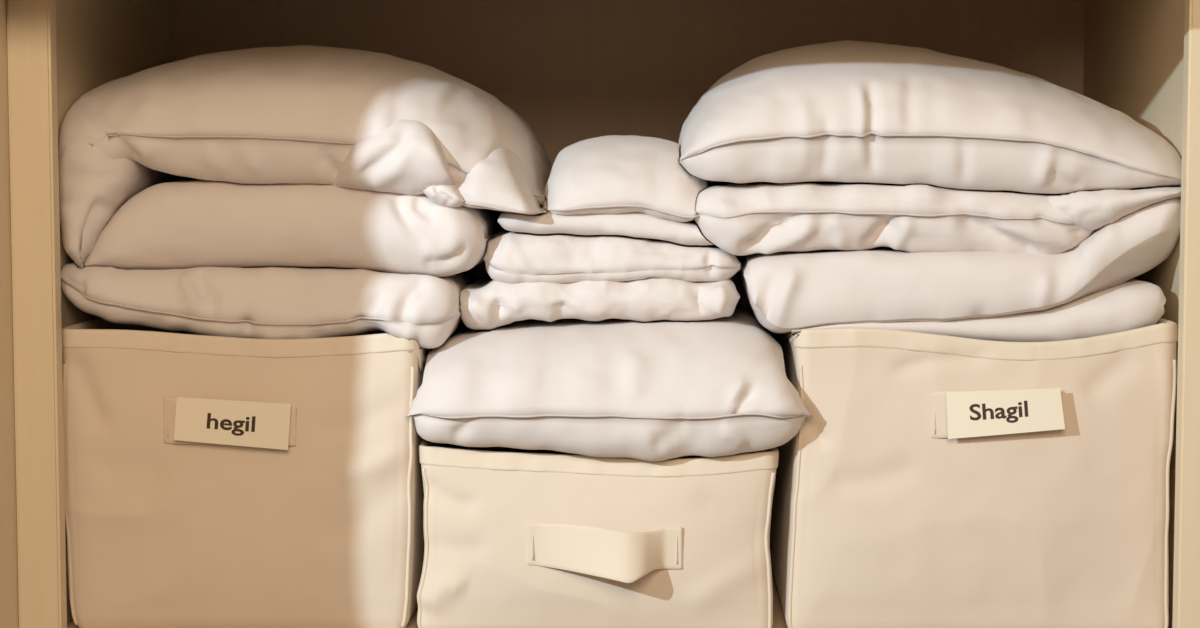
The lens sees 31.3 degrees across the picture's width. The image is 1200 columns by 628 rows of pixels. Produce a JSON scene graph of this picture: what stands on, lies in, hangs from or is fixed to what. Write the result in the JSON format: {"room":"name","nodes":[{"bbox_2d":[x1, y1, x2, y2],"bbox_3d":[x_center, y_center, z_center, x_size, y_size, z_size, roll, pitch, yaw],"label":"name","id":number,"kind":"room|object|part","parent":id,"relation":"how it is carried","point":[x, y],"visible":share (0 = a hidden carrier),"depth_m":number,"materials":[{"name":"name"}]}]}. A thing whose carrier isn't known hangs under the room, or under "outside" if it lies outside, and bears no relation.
{"room":"linen closet","nodes":[
{"label":"linen closet","id":0,"kind":"room"},
{"bbox_2d":[0,0,1199,627],"bbox_3d":[0.010,-0.467,1.702,0.990,2.050,0.852,0,4,2],"label":"closet shelf","id":1,"kind":"object","parent":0,"point":[576,71],"depth_m":2.01,"materials":[{"name":"beige paint"}]},
{"bbox_3d":[-0.480,-0.451,1.483,0.022,2.030,0.383,0,4,2],"label":"door","id":2,"kind":"part","parent":1,"relation":"part of","materials":[{"name":"beige paint"}]},
{"bbox_3d":[-0.442,-0.481,1.902,0.018,2.050,0.455,0,4,2],"label":"panel","id":3,"kind":"part","parent":1,"relation":"part of","materials":[{"name":"beige paint"}]},
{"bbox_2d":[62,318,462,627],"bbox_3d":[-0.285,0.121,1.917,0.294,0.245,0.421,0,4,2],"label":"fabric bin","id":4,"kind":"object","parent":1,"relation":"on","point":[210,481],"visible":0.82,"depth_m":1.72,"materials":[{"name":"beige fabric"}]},
{"bbox_3d":[-0.297,0.086,1.712,0.107,0.040,0.009,0,4,2],"label":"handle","id":5,"kind":"part","parent":4,"relation":"part of","materials":[{"name":"beige paper"}]},
{"bbox_2d":[61,262,477,348],"bbox_3d":[-0.271,-0.019,1.904,0.324,0.070,0.386,0,4,2],"label":"pillow","id":6,"kind":"object","parent":4,"relation":"on","point":[267,302],"visible":0.68,"depth_m":1.72,"materials":[{"name":"white fabric"}]},
{"bbox_2d":[58,45,550,276],"bbox_3d":[-0.239,-0.138,1.919,0.403,0.196,0.453,0,4,2],"label":"duvet","id":7,"kind":"object","parent":6,"relation":"on","point":[296,155],"visible":0.97,"depth_m":1.72,"materials":[{"name":"white fabric"}]},
{"bbox_2d":[417,439,778,627],"bbox_3d":[0.003,0.169,1.899,0.294,0.151,0.446,0,4,2],"label":"fabric bin","id":8,"kind":"object","parent":1,"relation":"on","point":[514,537],"visible":0.85,"depth_m":1.71,"materials":[{"name":"beige fabric"}]},
{"bbox_3d":[0.003,0.189,1.694,0.124,0.042,0.034,0,4,2],"label":"handle","id":9,"kind":"part","parent":8,"relation":"part of","materials":[{"name":"beige fabric"}]},
{"bbox_2d":[405,307,812,460],"bbox_3d":[0.015,0.050,1.884,0.334,0.108,0.426,0,4,2],"label":"pillow","id":10,"kind":"object","parent":8,"relation":"on","point":[658,390],"visible":0.88,"depth_m":1.69,"materials":[{"name":"white fabric"}]},
{"bbox_2d":[460,229,740,330],"bbox_3d":[0.003,-0.037,1.914,0.238,0.087,0.366,0,4,2],"label":"quilt","id":11,"kind":"object","parent":10,"relation":"on","point":[555,276],"visible":0.88,"depth_m":1.74,"materials":[{"name":"white fabric"}]},
{"bbox_2d":[498,135,714,244],"bbox_3d":[0.013,-0.113,1.900,0.187,0.093,0.362,0,4,2],"label":"pillow","id":12,"kind":"object","parent":11,"relation":"on","point":[626,185],"visible":0.88,"depth_m":1.73,"materials":[{"name":"white fabric"}]},
{"bbox_3d":[0.026,-0.497,2.120,0.941,2.050,0.012,0,4,2],"label":"panel","id":13,"kind":"part","parent":1,"relation":"part of","materials":[{"name":"brown wood"}]},
{"bbox_2d":[769,318,1177,627],"bbox_3d":[0.310,0.119,1.898,0.309,0.252,0.422,0,4,2],"label":"fabric bin","id":14,"kind":"object","parent":1,"relation":"on","point":[932,480],"visible":0.86,"depth_m":1.70,"materials":[{"name":"beige fabric"}]},
{"bbox_2d":[694,181,1180,341],"bbox_3d":[0.274,-0.052,1.888,0.392,0.131,0.396,0,4,2],"label":"duvet","id":15,"kind":"object","parent":14,"relation":"on","point":[993,265],"visible":0.91,"depth_m":1.70,"materials":[{"name":"white fabric"}]},
{"bbox_2d":[679,40,1181,193],"bbox_3d":[0.270,-0.174,1.893,0.402,0.129,0.433,0,4,2],"label":"pillow","id":16,"kind":"object","parent":15,"relation":"on","point":[850,111],"visible":0.97,"depth_m":1.69,"materials":[{"name":"white fabric"}]},
{"bbox_3d":[0.314,0.079,1.693,0.104,0.039,0.009,0,4,2],"label":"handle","id":17,"kind":"part","parent":14,"relation":"part of","materials":[{"name":"beige paper"}]},
{"bbox_3d":[0.481,-0.479,1.874,0.018,2.050,0.455,0,4,2],"label":"panel","id":18,"kind":"part","parent":1,"relation":"part of","materials":[{"name":"beige paint"}]}
]}

